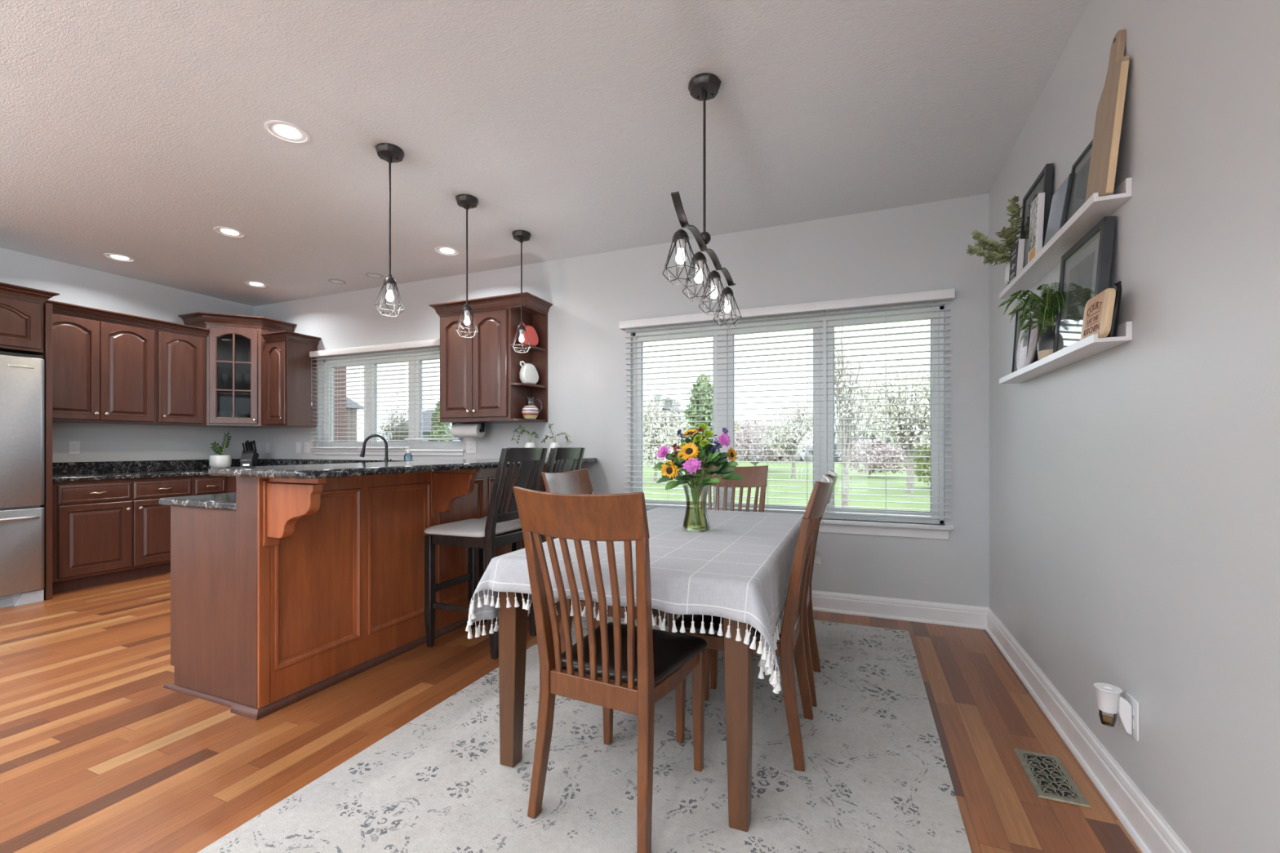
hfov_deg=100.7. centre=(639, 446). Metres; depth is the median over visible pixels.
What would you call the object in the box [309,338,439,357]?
window valance
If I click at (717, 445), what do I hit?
flower
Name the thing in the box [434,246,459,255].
recessed light
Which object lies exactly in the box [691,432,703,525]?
leafy sprig
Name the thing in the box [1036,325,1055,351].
pot
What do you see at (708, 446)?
leafy sprig
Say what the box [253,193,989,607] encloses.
wall
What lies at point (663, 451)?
carnation
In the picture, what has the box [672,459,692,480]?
leafy sprig
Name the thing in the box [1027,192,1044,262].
block sign
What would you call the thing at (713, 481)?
leafy sprig
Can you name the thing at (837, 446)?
treeline
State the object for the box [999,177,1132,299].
ledge
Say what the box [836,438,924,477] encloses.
shrub
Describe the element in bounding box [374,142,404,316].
pendant light
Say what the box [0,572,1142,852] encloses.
floor
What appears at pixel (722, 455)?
leafy sprig
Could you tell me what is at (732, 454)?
sunflower
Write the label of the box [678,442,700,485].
sunflower
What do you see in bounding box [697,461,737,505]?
leafy sprig
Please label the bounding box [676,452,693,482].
chrysanthemum
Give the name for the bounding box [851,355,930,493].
blossom tree
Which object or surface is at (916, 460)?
shrub
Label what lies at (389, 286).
socket
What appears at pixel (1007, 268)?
pot
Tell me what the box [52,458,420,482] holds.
countertop
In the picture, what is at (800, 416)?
blossom tree
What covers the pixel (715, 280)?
socket
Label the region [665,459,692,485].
leafy sprig
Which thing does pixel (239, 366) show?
shelf
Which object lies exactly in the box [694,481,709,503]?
leafy sprig
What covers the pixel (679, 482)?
leafy sprig
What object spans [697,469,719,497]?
leafy sprig
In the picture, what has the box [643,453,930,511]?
lawn
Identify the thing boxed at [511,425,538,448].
greenery
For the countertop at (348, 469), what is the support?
on the base cabinet at (279, 599)
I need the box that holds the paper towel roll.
[450,423,485,437]
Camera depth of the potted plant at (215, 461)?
5.45 m
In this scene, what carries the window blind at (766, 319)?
attached to the window at (824, 410)
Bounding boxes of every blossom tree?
[643,391,690,482]
[760,393,813,478]
[834,326,888,508]
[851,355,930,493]
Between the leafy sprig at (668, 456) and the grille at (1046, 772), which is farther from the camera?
the leafy sprig at (668, 456)
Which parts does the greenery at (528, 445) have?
stem, pot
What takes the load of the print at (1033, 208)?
attached to the block sign
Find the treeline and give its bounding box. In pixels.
[643,395,930,462]
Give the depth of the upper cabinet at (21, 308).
3.89 m
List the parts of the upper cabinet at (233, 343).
frame, door, panel, crown molding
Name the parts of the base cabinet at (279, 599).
shoe molding, panel, post, corbel plate, recessed panel, shoe molding, recessed panel, frame, corbel plate, recessed panel, recessed panel, recessed panel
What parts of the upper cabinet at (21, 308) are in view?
door, crown molding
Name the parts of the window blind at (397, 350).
rail, pull cord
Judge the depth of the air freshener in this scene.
1.62 m
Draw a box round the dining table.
[497,591,753,831]
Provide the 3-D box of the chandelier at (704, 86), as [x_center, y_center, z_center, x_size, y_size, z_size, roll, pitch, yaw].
[0.311,-1.131,2.448,0.173,0.957,1.027,0,0,22]
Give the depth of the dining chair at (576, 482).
2.67 m
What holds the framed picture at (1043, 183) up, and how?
on the ledge at (1095, 208)
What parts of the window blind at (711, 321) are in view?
ladder cord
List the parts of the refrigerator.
handle, freezer drawer, door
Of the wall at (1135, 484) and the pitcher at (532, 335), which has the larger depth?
the pitcher at (532, 335)
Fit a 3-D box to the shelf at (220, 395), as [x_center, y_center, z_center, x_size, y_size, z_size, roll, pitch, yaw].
[-4.267,-0.549,5.674,0.612,0.018,0.616,0,0,22]
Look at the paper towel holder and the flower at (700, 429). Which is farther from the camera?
the paper towel holder
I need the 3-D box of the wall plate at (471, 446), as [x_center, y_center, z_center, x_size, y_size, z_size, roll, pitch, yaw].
[-1.564,0.005,4.913,0.118,0.117,0.007,0,0,22]
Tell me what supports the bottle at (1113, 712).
on the air freshener
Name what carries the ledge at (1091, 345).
attached to the wall at (1135, 484)
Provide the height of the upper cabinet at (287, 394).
0.950 m
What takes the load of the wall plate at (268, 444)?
attached to the wall at (923, 246)
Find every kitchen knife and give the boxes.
[246,440,250,449]
[253,440,257,452]
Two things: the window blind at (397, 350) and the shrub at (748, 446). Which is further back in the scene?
the shrub at (748, 446)
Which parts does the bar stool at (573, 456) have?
leg, seat, leg, leg, rail, leg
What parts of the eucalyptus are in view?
stem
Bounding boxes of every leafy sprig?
[652,462,701,525]
[656,475,694,511]
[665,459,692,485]
[665,480,699,514]
[666,452,685,470]
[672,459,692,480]
[675,475,696,510]
[675,480,695,502]
[685,438,696,445]
[688,473,702,487]
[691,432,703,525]
[691,458,728,525]
[693,453,707,524]
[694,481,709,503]
[696,444,705,486]
[696,459,715,506]
[696,464,734,515]
[696,477,719,500]
[697,451,719,510]
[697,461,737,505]
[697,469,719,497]
[700,444,714,472]
[703,452,728,478]
[710,470,744,479]
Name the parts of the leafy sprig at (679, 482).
stem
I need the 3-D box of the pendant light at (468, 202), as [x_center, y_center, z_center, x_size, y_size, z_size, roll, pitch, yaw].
[-1.125,-1.163,3.447,0.155,0.894,0.141,0,0,22]
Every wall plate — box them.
[68,440,79,454]
[266,442,270,453]
[296,442,301,453]
[304,442,309,453]
[466,440,476,453]
[1125,692,1138,741]
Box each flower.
[670,442,690,480]
[676,429,697,525]
[693,426,728,525]
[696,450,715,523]
[697,426,706,475]
[703,434,722,474]
[703,439,721,475]
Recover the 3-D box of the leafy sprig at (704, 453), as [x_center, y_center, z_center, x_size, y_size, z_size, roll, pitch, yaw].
[0.294,0.203,2.598,0.144,0.349,0.059,0,0,-39]
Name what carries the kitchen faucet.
on the countertop at (107, 470)
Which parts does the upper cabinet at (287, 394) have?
door, crown molding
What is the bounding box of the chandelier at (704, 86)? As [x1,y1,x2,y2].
[662,72,741,327]
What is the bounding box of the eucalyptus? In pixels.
[966,195,1023,287]
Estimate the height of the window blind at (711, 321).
1.533 m
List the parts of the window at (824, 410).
sash, sash, sash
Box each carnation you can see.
[656,444,697,525]
[682,457,701,493]
[700,431,730,489]
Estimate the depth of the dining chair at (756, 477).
3.44 m
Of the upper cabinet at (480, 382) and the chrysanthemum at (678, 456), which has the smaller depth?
the chrysanthemum at (678, 456)
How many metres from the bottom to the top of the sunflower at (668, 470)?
0.314 m
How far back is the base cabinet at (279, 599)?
2.52 m
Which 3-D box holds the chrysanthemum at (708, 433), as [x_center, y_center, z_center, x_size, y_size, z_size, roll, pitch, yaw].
[0.309,0.149,2.521,0.090,0.456,0.045,0,0,1]
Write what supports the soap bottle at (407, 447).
on the countertop at (107, 470)
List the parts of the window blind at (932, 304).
rail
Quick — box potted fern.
[998,282,1064,359]
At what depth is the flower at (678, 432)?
2.59 m
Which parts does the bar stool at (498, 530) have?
leg, rail, leg, seat, leg, rail, rail, rail, rail, leg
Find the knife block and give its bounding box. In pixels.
[240,449,258,466]
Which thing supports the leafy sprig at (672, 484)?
in the flower vase
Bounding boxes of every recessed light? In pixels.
[103,253,135,262]
[213,226,246,237]
[244,280,268,287]
[263,120,310,143]
[328,279,346,284]
[365,272,383,278]
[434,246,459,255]
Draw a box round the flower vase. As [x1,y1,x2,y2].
[682,484,710,532]
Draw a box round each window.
[323,351,461,448]
[632,306,944,524]
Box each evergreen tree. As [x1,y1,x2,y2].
[433,393,453,440]
[677,371,712,475]
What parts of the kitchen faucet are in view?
spout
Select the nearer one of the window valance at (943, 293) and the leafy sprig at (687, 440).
the leafy sprig at (687, 440)
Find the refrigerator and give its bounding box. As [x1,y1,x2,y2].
[0,351,44,608]
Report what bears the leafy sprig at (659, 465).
in the flower vase
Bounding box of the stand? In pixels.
[1106,280,1122,337]
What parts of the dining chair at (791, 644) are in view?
leg, leg, seat, rail, leg, rail, leg, rail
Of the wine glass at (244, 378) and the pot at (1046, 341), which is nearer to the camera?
the pot at (1046, 341)
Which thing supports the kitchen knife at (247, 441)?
on the knife block
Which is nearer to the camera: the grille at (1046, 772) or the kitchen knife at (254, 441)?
the grille at (1046, 772)
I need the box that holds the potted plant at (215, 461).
[208,431,231,467]
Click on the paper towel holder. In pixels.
(482, 424)
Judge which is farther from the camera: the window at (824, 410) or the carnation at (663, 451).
the window at (824, 410)
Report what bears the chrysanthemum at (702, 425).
in the flower vase
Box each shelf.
[217,362,250,371]
[217,391,250,399]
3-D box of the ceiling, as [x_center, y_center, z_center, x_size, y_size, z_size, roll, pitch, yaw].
[-2.730,-1.670,0.770,7.516,0.120,8.880,0,0,22]
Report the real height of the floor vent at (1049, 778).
0.007 m
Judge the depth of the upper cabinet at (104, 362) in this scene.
4.60 m
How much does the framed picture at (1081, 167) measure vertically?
0.284 m
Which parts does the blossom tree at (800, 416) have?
crown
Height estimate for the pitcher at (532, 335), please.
0.194 m
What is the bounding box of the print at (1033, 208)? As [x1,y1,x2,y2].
[1028,195,1037,252]
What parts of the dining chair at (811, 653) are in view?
leg, rail, leg, leg, rail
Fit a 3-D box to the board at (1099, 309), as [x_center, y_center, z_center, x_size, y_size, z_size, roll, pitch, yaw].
[1.470,-0.414,1.705,0.034,0.150,0.192,0,0,22]
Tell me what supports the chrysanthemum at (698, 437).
in the flower vase
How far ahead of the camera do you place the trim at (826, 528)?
3.58 m
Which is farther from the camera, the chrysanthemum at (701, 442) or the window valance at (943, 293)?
the window valance at (943, 293)
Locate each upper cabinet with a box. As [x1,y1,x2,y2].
[0,282,59,354]
[44,299,159,424]
[149,320,208,426]
[177,311,297,427]
[260,330,320,426]
[428,292,552,423]
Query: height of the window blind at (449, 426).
0.933 m
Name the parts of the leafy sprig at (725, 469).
stem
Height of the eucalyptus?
0.439 m
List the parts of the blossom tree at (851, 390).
crown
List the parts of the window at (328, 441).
sash, pane, sash, pane, pane, sash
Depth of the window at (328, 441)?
5.46 m
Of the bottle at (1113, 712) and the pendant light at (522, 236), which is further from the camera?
the pendant light at (522, 236)
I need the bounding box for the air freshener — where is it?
[1093,682,1132,734]
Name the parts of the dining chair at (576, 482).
leg, rail, leg, rail, rail, leg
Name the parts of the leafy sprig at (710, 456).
stem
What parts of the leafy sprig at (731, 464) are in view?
stem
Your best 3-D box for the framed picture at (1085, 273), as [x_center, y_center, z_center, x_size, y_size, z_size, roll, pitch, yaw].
[1.576,-0.541,1.895,0.060,0.406,0.390,0,0,22]
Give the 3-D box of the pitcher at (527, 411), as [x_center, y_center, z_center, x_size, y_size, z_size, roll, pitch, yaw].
[-0.927,-0.322,4.484,0.144,0.183,0.144,0,0,39]
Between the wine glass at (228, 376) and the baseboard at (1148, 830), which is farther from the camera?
the wine glass at (228, 376)
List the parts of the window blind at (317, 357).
ladder cord, rail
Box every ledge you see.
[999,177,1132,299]
[999,321,1132,383]
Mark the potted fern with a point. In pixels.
(1047, 310)
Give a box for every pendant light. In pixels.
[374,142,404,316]
[454,194,478,337]
[511,230,530,352]
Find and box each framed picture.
[1011,300,1034,373]
[1020,163,1053,268]
[1053,215,1115,353]
[1066,139,1093,222]
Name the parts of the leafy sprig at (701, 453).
stem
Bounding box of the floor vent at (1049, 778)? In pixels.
[1013,748,1091,808]
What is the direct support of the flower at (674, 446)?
in the flower vase
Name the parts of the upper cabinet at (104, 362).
door, crown molding, door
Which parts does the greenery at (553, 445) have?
pot, stem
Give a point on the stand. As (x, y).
(1113, 332)
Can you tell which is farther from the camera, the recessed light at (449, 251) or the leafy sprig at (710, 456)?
the recessed light at (449, 251)
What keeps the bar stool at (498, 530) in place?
on the floor
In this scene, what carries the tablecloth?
on the dining table
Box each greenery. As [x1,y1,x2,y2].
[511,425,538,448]
[541,423,572,455]
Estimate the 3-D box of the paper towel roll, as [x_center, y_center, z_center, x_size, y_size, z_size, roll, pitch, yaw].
[-1.534,-0.142,4.732,0.280,0.123,0.124,0,0,22]
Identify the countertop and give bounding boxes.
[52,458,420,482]
[158,492,235,510]
[208,457,597,479]
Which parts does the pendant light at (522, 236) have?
rod, bulb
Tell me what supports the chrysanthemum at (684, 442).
in the flower vase
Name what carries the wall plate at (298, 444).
attached to the wall at (923, 246)
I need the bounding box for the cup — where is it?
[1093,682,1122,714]
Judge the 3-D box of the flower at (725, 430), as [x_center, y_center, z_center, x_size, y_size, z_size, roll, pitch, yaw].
[0.341,0.142,2.558,0.170,0.470,0.065,0,0,3]
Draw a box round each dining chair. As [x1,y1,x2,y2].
[513,486,706,852]
[541,468,677,653]
[675,475,832,771]
[680,465,768,616]
[710,470,837,706]
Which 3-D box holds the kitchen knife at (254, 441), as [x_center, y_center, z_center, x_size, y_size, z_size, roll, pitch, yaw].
[-4.130,-0.003,5.686,0.024,0.128,0.070,0,0,-16]
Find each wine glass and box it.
[220,373,230,392]
[235,373,241,384]
[243,373,250,392]
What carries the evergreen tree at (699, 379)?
on the lawn
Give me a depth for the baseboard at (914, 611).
3.55 m
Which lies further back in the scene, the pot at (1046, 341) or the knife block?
the knife block
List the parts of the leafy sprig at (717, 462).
stem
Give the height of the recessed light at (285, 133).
0.006 m
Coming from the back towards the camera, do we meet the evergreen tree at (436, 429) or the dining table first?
the evergreen tree at (436, 429)
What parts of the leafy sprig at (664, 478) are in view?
stem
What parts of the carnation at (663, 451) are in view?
stem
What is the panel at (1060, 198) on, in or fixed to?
on the ledge at (1095, 208)
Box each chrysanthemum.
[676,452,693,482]
[680,441,693,484]
[692,434,702,478]
[697,422,708,477]
[697,439,711,482]
[700,430,714,471]
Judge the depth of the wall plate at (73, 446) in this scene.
4.69 m
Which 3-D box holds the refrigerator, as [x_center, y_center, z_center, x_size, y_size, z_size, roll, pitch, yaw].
[-4.944,0.240,3.684,0.852,1.840,0.910,0,0,22]
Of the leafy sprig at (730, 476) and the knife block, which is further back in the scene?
the knife block
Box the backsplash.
[52,458,420,474]
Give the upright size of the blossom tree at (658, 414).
4.359 m
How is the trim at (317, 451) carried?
attached to the wall at (923, 246)
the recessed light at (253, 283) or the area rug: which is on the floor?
the area rug
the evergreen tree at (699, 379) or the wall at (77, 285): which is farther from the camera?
the evergreen tree at (699, 379)
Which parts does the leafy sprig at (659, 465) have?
stem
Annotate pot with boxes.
[1004,261,1010,287]
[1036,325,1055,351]
[1037,349,1053,359]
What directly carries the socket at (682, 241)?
attached to the chandelier at (704, 86)
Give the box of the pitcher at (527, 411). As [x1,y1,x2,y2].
[521,397,542,419]
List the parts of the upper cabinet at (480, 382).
door, door, crown molding, shelf, shelf, shelf, panel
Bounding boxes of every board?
[1008,238,1025,283]
[1080,288,1115,339]
[1085,29,1129,200]
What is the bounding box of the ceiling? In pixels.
[0,0,1089,306]
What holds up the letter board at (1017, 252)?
on the ledge at (1095, 208)
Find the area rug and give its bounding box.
[197,613,971,852]
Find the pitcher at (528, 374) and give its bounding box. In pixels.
[519,360,538,384]
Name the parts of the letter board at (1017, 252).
panel, frame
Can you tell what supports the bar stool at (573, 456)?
on the floor
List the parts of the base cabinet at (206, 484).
drawer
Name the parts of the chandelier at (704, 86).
bulb, lamp shade, bulb, lamp shade, arm, rod, bulb, lamp shade, lamp shade, bulb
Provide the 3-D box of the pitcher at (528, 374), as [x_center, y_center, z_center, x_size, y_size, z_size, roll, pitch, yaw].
[-0.941,-0.621,4.485,0.077,0.194,0.191,0,0,37]
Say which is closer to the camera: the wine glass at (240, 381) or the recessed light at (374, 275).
the recessed light at (374, 275)
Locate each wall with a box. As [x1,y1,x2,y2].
[0,247,253,473]
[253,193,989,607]
[989,0,1279,852]
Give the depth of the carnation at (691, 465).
2.45 m
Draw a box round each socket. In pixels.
[386,283,393,291]
[464,310,469,316]
[676,239,684,249]
[695,260,702,270]
[710,278,717,286]
[724,293,730,301]
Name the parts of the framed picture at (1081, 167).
frame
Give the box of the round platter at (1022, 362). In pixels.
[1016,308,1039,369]
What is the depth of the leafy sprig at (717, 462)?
2.46 m
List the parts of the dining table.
leg, leg, leg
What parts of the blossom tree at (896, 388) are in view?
crown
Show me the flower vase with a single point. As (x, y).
(685, 527)
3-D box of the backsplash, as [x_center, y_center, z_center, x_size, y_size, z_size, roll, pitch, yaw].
[-3.064,0.190,4.495,3.754,0.104,1.911,0,0,22]
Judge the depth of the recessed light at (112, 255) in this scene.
4.50 m
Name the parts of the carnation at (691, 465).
stem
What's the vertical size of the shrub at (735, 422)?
3.645 m
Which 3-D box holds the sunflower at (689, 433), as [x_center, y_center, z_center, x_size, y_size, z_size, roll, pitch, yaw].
[0.248,0.144,2.591,0.096,0.466,0.094,0,0,22]
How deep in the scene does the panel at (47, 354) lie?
4.01 m
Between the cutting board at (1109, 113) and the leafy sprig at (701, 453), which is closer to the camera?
the cutting board at (1109, 113)
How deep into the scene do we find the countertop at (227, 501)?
2.48 m
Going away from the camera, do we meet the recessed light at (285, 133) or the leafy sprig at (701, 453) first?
the leafy sprig at (701, 453)
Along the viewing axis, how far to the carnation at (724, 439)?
2.47 m
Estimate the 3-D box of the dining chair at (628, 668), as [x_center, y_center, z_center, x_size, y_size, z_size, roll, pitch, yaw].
[-0.074,0.636,1.740,0.437,1.030,0.585,0,0,27]
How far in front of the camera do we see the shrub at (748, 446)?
33.15 m
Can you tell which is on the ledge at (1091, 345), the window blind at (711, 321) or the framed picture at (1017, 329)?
the framed picture at (1017, 329)
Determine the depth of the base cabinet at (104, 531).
4.44 m
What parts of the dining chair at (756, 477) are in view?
leg, rail, leg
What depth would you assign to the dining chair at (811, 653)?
2.51 m
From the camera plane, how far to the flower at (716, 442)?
2.49 m
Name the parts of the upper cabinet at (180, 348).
door, crown molding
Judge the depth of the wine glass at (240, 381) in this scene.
5.55 m
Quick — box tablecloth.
[465,507,822,693]
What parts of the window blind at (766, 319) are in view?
ladder cord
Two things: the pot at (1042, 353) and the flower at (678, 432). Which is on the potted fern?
the pot at (1042, 353)
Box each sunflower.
[660,460,702,525]
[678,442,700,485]
[682,428,697,517]
[690,447,737,524]
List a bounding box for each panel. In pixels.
[32,302,52,599]
[1044,173,1074,245]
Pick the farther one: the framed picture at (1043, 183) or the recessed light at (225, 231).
the recessed light at (225, 231)
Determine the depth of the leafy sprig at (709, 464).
2.47 m
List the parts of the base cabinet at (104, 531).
drawer, door, pull, door, drawer, pull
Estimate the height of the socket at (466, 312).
0.042 m
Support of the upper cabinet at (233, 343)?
attached to the wall at (923, 246)
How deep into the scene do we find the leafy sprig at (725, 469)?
2.42 m
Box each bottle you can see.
[404,446,412,461]
[1098,709,1116,727]
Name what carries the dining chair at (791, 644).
on the area rug
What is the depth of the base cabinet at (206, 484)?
5.14 m
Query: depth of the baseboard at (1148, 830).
1.85 m
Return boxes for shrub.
[734,418,804,466]
[734,422,741,461]
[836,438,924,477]
[906,432,930,484]
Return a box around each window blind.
[310,352,361,448]
[357,348,407,448]
[404,345,462,439]
[623,320,715,507]
[715,310,823,524]
[825,297,951,530]
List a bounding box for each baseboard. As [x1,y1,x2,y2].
[811,590,988,629]
[985,607,1191,852]
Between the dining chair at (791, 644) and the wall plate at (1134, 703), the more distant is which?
the dining chair at (791, 644)
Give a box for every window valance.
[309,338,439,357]
[618,288,955,330]
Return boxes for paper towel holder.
[452,422,484,431]
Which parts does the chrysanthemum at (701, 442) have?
stem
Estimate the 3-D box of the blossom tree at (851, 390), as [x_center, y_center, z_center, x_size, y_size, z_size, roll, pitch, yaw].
[5.446,-0.785,13.652,1.738,4.895,1.350,0,0,22]
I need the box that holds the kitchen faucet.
[360,434,391,462]
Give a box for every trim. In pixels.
[311,448,465,455]
[818,518,954,539]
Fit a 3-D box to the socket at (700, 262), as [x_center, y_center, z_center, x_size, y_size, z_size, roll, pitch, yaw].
[0.261,-0.805,2.349,0.034,0.042,0.033,0,0,22]
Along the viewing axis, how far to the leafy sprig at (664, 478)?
2.52 m
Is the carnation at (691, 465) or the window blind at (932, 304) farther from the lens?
the window blind at (932, 304)
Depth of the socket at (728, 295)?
2.85 m
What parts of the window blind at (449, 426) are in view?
rail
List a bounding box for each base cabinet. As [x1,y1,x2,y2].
[52,475,191,593]
[163,464,558,720]
[191,475,235,495]
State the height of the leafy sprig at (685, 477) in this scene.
0.246 m
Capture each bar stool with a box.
[424,447,547,659]
[479,447,584,622]
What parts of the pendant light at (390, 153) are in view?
rod, bulb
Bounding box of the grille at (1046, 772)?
[1022,752,1079,799]
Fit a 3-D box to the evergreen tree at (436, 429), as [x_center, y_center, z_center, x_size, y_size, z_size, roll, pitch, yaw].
[-15.833,-1.254,42.125,1.947,5.831,2.005,0,0,22]
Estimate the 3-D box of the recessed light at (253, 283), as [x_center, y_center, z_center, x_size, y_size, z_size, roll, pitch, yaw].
[-3.797,-1.606,5.247,0.198,0.006,0.198,0,0,22]
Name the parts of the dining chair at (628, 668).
leg, rail, rail, leg, seat, leg, rail, leg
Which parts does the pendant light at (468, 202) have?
rod, bulb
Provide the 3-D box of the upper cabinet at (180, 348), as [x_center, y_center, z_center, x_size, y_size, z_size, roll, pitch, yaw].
[-4.588,-0.697,5.218,0.386,0.970,0.406,0,0,22]
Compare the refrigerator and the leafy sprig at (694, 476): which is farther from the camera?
the refrigerator
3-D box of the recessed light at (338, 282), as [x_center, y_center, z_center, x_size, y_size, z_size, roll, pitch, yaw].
[-2.952,-1.606,5.166,0.152,0.006,0.152,0,0,22]
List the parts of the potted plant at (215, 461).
pot, stem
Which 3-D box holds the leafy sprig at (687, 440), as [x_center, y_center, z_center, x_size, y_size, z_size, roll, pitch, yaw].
[0.241,0.168,2.556,0.061,0.418,0.037,0,0,-5]
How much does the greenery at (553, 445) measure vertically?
0.281 m

